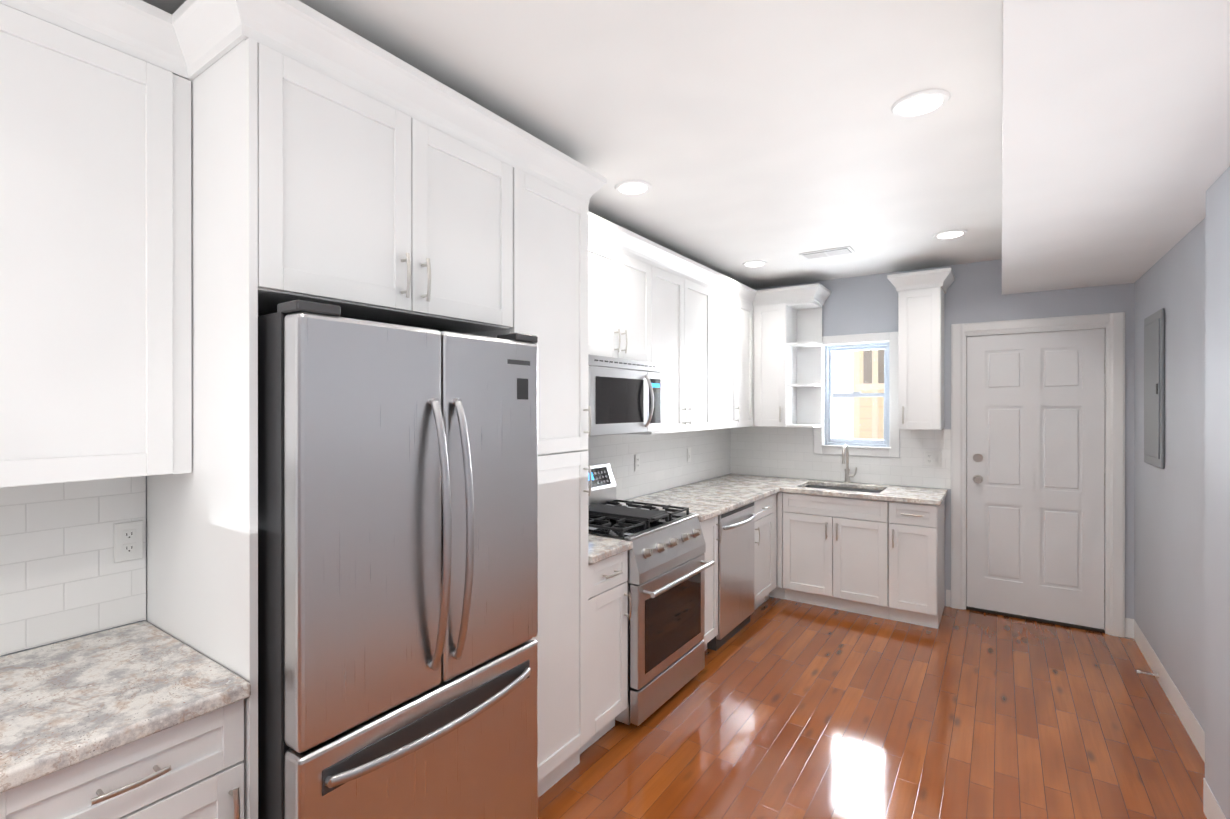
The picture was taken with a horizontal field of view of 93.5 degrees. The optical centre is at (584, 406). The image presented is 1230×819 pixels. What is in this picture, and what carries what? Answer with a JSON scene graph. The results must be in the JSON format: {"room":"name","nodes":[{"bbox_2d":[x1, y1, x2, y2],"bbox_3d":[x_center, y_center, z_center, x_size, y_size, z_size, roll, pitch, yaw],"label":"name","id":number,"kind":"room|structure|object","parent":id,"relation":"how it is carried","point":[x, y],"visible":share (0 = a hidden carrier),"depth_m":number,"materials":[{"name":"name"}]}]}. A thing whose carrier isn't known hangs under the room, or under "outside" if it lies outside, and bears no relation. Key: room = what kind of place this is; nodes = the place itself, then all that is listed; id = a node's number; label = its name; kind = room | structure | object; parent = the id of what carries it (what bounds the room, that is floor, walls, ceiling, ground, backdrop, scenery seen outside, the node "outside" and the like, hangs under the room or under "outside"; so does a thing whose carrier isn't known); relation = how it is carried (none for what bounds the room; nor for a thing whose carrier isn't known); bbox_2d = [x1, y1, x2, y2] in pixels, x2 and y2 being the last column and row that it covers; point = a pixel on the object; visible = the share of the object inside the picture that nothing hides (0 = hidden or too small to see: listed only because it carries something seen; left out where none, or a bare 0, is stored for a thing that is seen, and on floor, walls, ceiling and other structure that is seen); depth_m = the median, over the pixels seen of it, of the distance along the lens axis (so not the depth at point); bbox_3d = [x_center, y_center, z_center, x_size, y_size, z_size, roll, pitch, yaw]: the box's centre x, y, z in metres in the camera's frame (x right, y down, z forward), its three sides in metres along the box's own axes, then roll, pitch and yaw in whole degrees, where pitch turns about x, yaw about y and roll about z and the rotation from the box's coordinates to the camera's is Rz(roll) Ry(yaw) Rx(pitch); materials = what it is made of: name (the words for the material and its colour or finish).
{"room":"kitchen","nodes":[
{"label":"kitchen","id":0,"kind":"room"},
{"bbox_2d":[0,474,727,656],"bbox_3d":[-1.040,0.230,2.273,0.150,2.640,8.380,0,0,36],"label":"wall","id":1,"kind":"structure","parent":0,"point":[146,585],"depth_m":1.75,"materials":[{"name":"tile"}]},
{"bbox_2d":[0,476,145,655],"bbox_3d":[-1.591,0.409,1.371,0.006,0.463,0.913,0,0,36],"label":"backsplash","id":2,"kind":"structure","parent":1,"relation":"attached to","point":[63,576],"depth_m":1.59,"materials":[{"name":"tile"}]},
{"bbox_2d":[114,520,142,562],"bbox_3d":[-1.342,0.396,1.702,0.008,0.114,0.070,0,0,36],"label":"electrical outlet","id":3,"kind":"object","parent":2,"relation":"attached to","point":[128,541],"visible":1,"depth_m":1.70,"materials":[{"name":"plastic"}]},
{"bbox_2d":[0,3,191,487],"bbox_3d":[-1.437,-0.361,1.259,0.385,1.075,0.913,0,0,36],"label":"upper cabinet","id":4,"kind":"object","parent":1,"relation":"attached to","point":[95,274],"visible":1,"depth_m":1.37,"materials":[{"name":"white wood"}]},
{"bbox_2d":[588,240,655,362],"bbox_3d":[0.045,-0.584,3.350,0.348,0.636,0.759,0,0,36],"label":"upper cabinet","id":5,"kind":"object","parent":1,"relation":"attached to","point":[621,287],"depth_m":3.27,"materials":[{"name":"white wood"}]},
{"bbox_2d":[588,354,661,435],"bbox_3d":[0.104,-0.058,3.309,0.471,0.413,0.756,0,0,36],"label":"microwave","id":6,"kind":"object","parent":5,"relation":"attached to","point":[624,396],"visible":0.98,"depth_m":3.15,"materials":[{"name":"grey metal"}]},
{"bbox_2d":[585,428,730,499],"bbox_3d":[0.436,0.405,4.187,0.006,0.463,3.244,0,0,36],"label":"backsplash","id":7,"kind":"structure","parent":1,"relation":"attached to","point":[664,464],"depth_m":4.37,"materials":[{"name":"tile"}]},
{"bbox_2d":[635,454,639,470],"bbox_3d":[0.372,0.394,4.083,0.008,0.114,0.070,0,0,36],"label":"electrical outlet","id":8,"kind":"object","parent":7,"relation":"attached to","point":[637,462],"visible":1,"depth_m":4.08,"materials":[{"name":"plastic"}]},
{"bbox_2d":[687,448,690,461],"bbox_3d":[0.860,0.396,4.759,0.012,0.114,0.070,0,0,36],"label":"light switch","id":9,"kind":"object","parent":7,"relation":"attached to","point":[688,454],"visible":1,"depth_m":4.75,"materials":[{"name":"plastic"}]},
{"bbox_2d":[630,267,715,434],"bbox_3d":[0.533,-0.365,4.028,0.348,1.076,1.028,0,0,36],"label":"upper cabinet","id":10,"kind":"object","parent":1,"relation":"attached to","point":[694,340],"depth_m":3.94,"materials":[{"name":"white wood"}]},
{"bbox_2d":[716,291,743,428],"bbox_3d":[0.950,-0.366,4.607,0.348,1.076,0.635,0,0,36],"label":"upper cabinet","id":11,"kind":"object","parent":1,"relation":"attached to","point":[729,310],"depth_m":4.61,"materials":[{"name":"white wood"}]},
{"bbox_2d":[744,303,752,426],"bbox_3d":[1.192,-0.367,4.944,0.348,1.076,0.429,0,0,36],"label":"upper cabinet","id":12,"kind":"object","parent":1,"relation":"attached to","point":[748,309],"depth_m":4.95,"materials":[{"name":"white wood"}]},
{"bbox_2d":[0,0,830,305],"bbox_3d":[0.261,-0.934,2.890,0.577,0.118,5.546,0,0,36],"label":"crown molding","id":13,"kind":"structure","parent":12,"relation":"attached to","point":[190,40],"depth_m":1.55,"materials":[{"name":"white wood"}]},
{"bbox_2d":[142,0,1002,288],"bbox_3d":[0.165,-1.139,1.403,3.120,0.100,8.380,0,0,36],"label":"ceiling","id":14,"kind":"structure","parent":0,"point":[779,136],"depth_m":2.11,"materials":[{"name":"paint"}]},
{"bbox_2d":[614,180,651,194],"bbox_3d":[0.238,-1.084,2.866,0.184,0.011,0.184,0,0,36],"label":"recessed light","id":15,"kind":"object","parent":14,"relation":"in","point":[631,187],"visible":0.98,"depth_m":2.84,"materials":[{"name":"white plastic"}]},
{"bbox_2d":[742,260,766,266],"bbox_3d":[1.293,-1.087,4.399,0.184,0.011,0.184,0,0,36],"label":"recessed light","id":16,"kind":"object","parent":14,"relation":"in","point":[755,263],"visible":0.98,"depth_m":4.36,"materials":[{"name":"white plastic"}]},
{"bbox_2d":[799,246,854,259],"bbox_3d":[1.715,-1.085,4.095,0.340,0.013,0.180,0,0,36],"label":"ceiling vent","id":17,"kind":"object","parent":14,"relation":"in","point":[829,252],"visible":1,"depth_m":4.07,"materials":[{"name":"grey metal"}]},
{"bbox_2d":[891,89,949,116],"bbox_3d":[1.202,-1.083,2.073,0.184,0.011,0.184,0,0,36],"label":"recessed light","id":18,"kind":"object","parent":14,"relation":"in","point":[920,103],"visible":1,"depth_m":2.05,"materials":[{"name":"white plastic"}]},
{"bbox_2d":[933,229,967,238],"bbox_3d":[2.304,-1.086,3.646,0.184,0.011,0.184,0,0,36],"label":"recessed light","id":19,"kind":"object","parent":14,"relation":"in","point":[947,234],"visible":0.96,"depth_m":3.62,"materials":[{"name":"white plastic"}]},
{"bbox_2d":[538,597,1206,818],"bbox_3d":[0.165,1.601,1.407,3.120,0.100,8.380,0,0,36],"label":"floor","id":20,"kind":"structure","parent":0,"point":[776,708],"depth_m":2.74,"materials":[{"name":"brown wood"}]},
{"bbox_2d":[0,699,243,818],"bbox_3d":[-1.181,1.115,1.360,0.685,0.872,0.454,0,0,36],"label":"base cabinet","id":21,"kind":"object","parent":20,"relation":"on","point":[193,768],"visible":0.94,"depth_m":1.22,"materials":[{"name":"white wood"}]},
{"bbox_2d":[147,38,512,818],"bbox_3d":[-0.776,0.326,1.912,0.695,2.450,0.909,0,0,36],"label":"tall cabinet","id":22,"kind":"object","parent":20,"relation":"on","point":[309,184],"visible":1,"depth_m":1.52,"materials":[{"name":"white wood"}]},
{"bbox_2d":[258,300,537,818],"bbox_3d":[-0.687,0.652,1.863,0.843,1.797,0.846,0,0,36],"label":"refrigerator","id":23,"kind":"object","parent":20,"relation":"on","point":[397,569],"visible":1,"depth_m":1.52,"materials":[{"name":"grey metal"}]},
{"bbox_2d":[465,168,591,797],"bbox_3d":[-0.372,0.325,2.474,0.695,2.450,0.472,0,0,36],"label":"pantry cabinet","id":24,"kind":"object","parent":20,"relation":"on","point":[550,267],"visible":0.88,"depth_m":2.33,"materials":[{"name":"white wood"}]},
{"bbox_2d":[580,550,631,753],"bbox_3d":[-0.138,1.113,2.808,0.685,0.872,0.335,0,0,36],"label":"base cabinet","id":25,"kind":"object","parent":20,"relation":"on","point":[608,596],"visible":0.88,"depth_m":2.64,"materials":[{"name":"white wood"}]},
{"bbox_2d":[588,535,632,563],"bbox_3d":[-0.139,0.657,2.807,0.670,0.035,0.333,0,0,36],"label":"countertop","id":26,"kind":"structure","parent":25,"relation":"on","point":[600,548],"depth_m":2.65,"materials":[{"name":"stone"}]},
{"bbox_2d":[588,463,713,725],"bbox_3d":[0.226,0.958,3.223,0.756,1.182,0.762,0,0,36],"label":"gas range","id":27,"kind":"object","parent":20,"relation":"on","point":[668,564],"visible":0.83,"depth_m":3.00,"materials":[{"name":"silver metal"}]},
{"bbox_2d":[700,516,721,650],"bbox_3d":[0.500,1.112,3.696,0.685,0.872,0.324,0,0,36],"label":"base cabinet","id":28,"kind":"object","parent":20,"relation":"on","point":[709,527],"visible":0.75,"depth_m":3.58,"materials":[{"name":"white wood"}]},
{"bbox_2d":[707,502,754,650],"bbox_3d":[0.801,1.112,4.069,0.701,0.871,0.624,0,0,36],"label":"dishwasher","id":29,"kind":"object","parent":20,"relation":"on","point":[735,578],"visible":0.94,"depth_m":3.84,"materials":[{"name":"grey metal"}]},
{"bbox_2d":[754,494,773,609],"bbox_3d":[1.099,1.111,4.528,0.685,0.872,0.462,0,0,36],"label":"base cabinet","id":30,"kind":"object","parent":20,"relation":"on","point":[763,543],"visible":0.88,"depth_m":4.37,"materials":[{"name":"white wood"}]},
{"bbox_2d":[764,492,784,601],"bbox_3d":[1.448,1.110,5.011,0.686,0.872,0.726,0,0,36],"label":"base cabinet","id":31,"kind":"object","parent":20,"relation":"on","point":[778,591],"visible":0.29,"depth_m":4.60,"materials":[{"name":"white wood"}]},
{"bbox_2d":[783,492,889,618],"bbox_3d":[2.046,1.110,4.609,0.750,0.872,0.680,0,0,36],"label":"base cabinet","id":32,"kind":"object","parent":20,"relation":"on","point":[835,552],"visible":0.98,"depth_m":4.35,"materials":[{"name":"white wood"}]},
{"bbox_2d":[618,474,793,521],"bbox_3d":[1.039,0.655,4.426,0.690,0.035,2.136,0,0,36],"label":"countertop","id":33,"kind":"structure","parent":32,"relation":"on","point":[709,498],"depth_m":4.20,"materials":[{"name":"stone"}]},
{"bbox_2d":[782,478,947,505],"bbox_3d":[2.181,0.761,4.510,1.064,0.250,0.666,0,0,36],"label":"countertop","id":34,"kind":"structure","parent":32,"relation":"on","point":[907,494],"depth_m":4.40,"materials":[{"name":"stone"}]},
{"bbox_2d":[805,485,881,492],"bbox_3d":[2.047,0.779,4.610,0.660,0.214,0.470,0,0,36],"label":"sink basin","id":35,"kind":"object","parent":34,"relation":"in","point":[835,487],"depth_m":4.77,"materials":[{"name":"silver metal"}]},
{"bbox_2d":[842,444,856,482],"bbox_3d":[2.172,0.473,4.762,0.106,0.325,0.197,0,0,36],"label":"faucet","id":36,"kind":"object","parent":34,"relation":"on","point":[848,475],"visible":1,"depth_m":4.81,"materials":[{"name":"silver metal"}]},
{"bbox_2d":[889,499,944,628],"bbox_3d":[2.473,1.111,4.301,0.300,0.872,0.680,0,0,36],"label":"base cabinet","id":37,"kind":"object","parent":20,"relation":"on","point":[916,564],"visible":1,"depth_m":4.07,"materials":[{"name":"white wood"}]},
{"bbox_3d":[-1.448,1.116,0.989,0.685,0.872,0.456,0,0,36],"label":"base cabinet","id":38,"kind":"object","parent":20,"relation":"on","visible":0},
{"bbox_2d":[0,621,250,792],"bbox_3d":[-1.315,0.659,1.173,0.670,0.035,0.913,0,0,36],"label":"countertop","id":39,"kind":"structure","parent":38,"relation":"on","point":[67,703],"depth_m":1.29,"materials":[{"name":"stone"}]},
{"bbox_2d":[730,259,1134,618],"bbox_3d":[2.569,0.226,4.745,2.820,2.640,0.150,0,0,36],"label":"wall","id":40,"kind":"structure","parent":0,"point":[866,304],"depth_m":4.36,"materials":[{"name":"paint"}]},
{"bbox_2d":[753,300,821,427],"bbox_3d":[1.610,-0.367,5.102,0.840,1.075,0.385,0,0,36],"label":"upper cabinet","id":41,"kind":"object","parent":40,"relation":"attached to","point":[787,364],"visible":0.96,"depth_m":4.98,"materials":[{"name":"white wood"}]},
{"bbox_2d":[730,426,950,488],"bbox_3d":[2.106,0.403,4.980,1.773,0.463,0.006,0,0,36],"label":"backsplash","id":42,"kind":"structure","parent":40,"relation":"attached to","point":[787,452],"depth_m":4.99,"materials":[{"name":"tile"}]},
{"bbox_2d":[924,451,941,465],"bbox_3d":[2.723,0.407,4.524,0.116,0.114,0.012,0,0,36],"label":"electrical outlet","id":43,"kind":"object","parent":42,"relation":"attached to","point":[932,458],"visible":1,"depth_m":4.53,"materials":[{"name":"plastic"}]},
{"bbox_2d":[814,332,899,457],"bbox_3d":[2.302,-0.099,4.899,0.663,1.018,0.150,0,0,36],"label":"window","id":44,"kind":"structure","parent":40,"relation":"in","point":[825,442],"depth_m":4.85,"materials":[{"name":"plastic"}]},
{"bbox_2d":[898,287,944,429],"bbox_3d":[2.567,-0.366,4.413,0.276,1.075,0.385,0,0,36],"label":"upper cabinet","id":45,"kind":"object","parent":40,"relation":"attached to","point":[921,321],"visible":1,"depth_m":4.29,"materials":[{"name":"white wood"}]},
{"bbox_2d":[887,268,954,293],"bbox_3d":[2.564,-0.936,4.408,0.408,0.118,0.392,0,0,36],"label":"crown molding","id":46,"kind":"structure","parent":45,"relation":"attached to","point":[944,278],"depth_m":4.27,"materials":[{"name":"white wood"}]},
{"bbox_2d":[951,312,1124,636],"bbox_3d":[3.254,0.456,4.210,0.987,2.182,0.178,0,0,36],"label":"entry door","id":47,"kind":"structure","parent":40,"relation":"in","point":[1037,469],"depth_m":4.16,"materials":[{"name":"wood"}]},
{"bbox_2d":[1002,0,1229,294],"bbox_3d":[1.016,-0.954,0.790,0.718,0.263,8.076,0,0,36],"label":"ceiling","id":48,"kind":"structure","parent":0,"point":[1115,139],"depth_m":1.74,"materials":[{"name":"paint"}]},
{"bbox_2d":[1134,217,1205,731],"bbox_3d":[1.370,0.233,0.537,0.150,2.640,8.380,0,0,36],"label":"wall","id":49,"kind":"structure","parent":0,"point":[1169,558],"depth_m":2.93,"materials":[{"name":"paint"}]},
{"bbox_2d":[1137,670,1158,677],"bbox_3d":[3.110,1.474,3.193,0.088,0.024,0.024,0,0,36],"label":"door stop","id":50,"kind":"object","parent":49,"relation":"attached to","point":[1155,674],"visible":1,"depth_m":3.19,"materials":[{"name":"silver metal"}]},
{"bbox_2d":[1144,308,1164,468],"bbox_3d":[3.275,-0.099,3.336,0.023,0.875,0.470,0,0,36],"label":"panel","id":51,"kind":"object","parent":49,"relation":"attached to","point":[1154,389],"visible":0.98,"depth_m":3.26,"materials":[{"name":"grey plastic"}]},
{"bbox_2d":[1128,618,1204,762],"bbox_3d":[3.055,1.484,3.012,0.031,0.130,2.126,0,0,36],"label":"baseboard","id":52,"kind":"structure","parent":49,"relation":"attached to","point":[1196,734],"depth_m":3.00,"materials":[{"name":"white wood"}]},
{"bbox_2d":[1205,166,1229,818],"bbox_3d":[0.659,0.367,-0.243,0.088,2.373,5.978,0,0,36],"label":"wall jog","id":53,"kind":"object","parent":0,"point":[1217,548],"visible":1,"depth_m":2.08,"materials":[{"name":"paint"}]},
{"bbox_2d":[1203,778,1225,818],"bbox_3d":[0.643,1.489,-0.223,0.045,0.130,5.973,0,0,36],"label":"baseboard","id":54,"kind":"structure","parent":53,"relation":"attached to","point":[1211,808],"depth_m":2.14,"materials":[{"name":"white wood"}]},
{"label":"outside","id":55,"kind":"structure","parent":0,"visible":0},
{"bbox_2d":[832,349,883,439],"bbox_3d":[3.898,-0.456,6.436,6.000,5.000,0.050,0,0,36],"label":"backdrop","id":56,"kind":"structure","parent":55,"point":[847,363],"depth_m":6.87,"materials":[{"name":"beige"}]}
]}

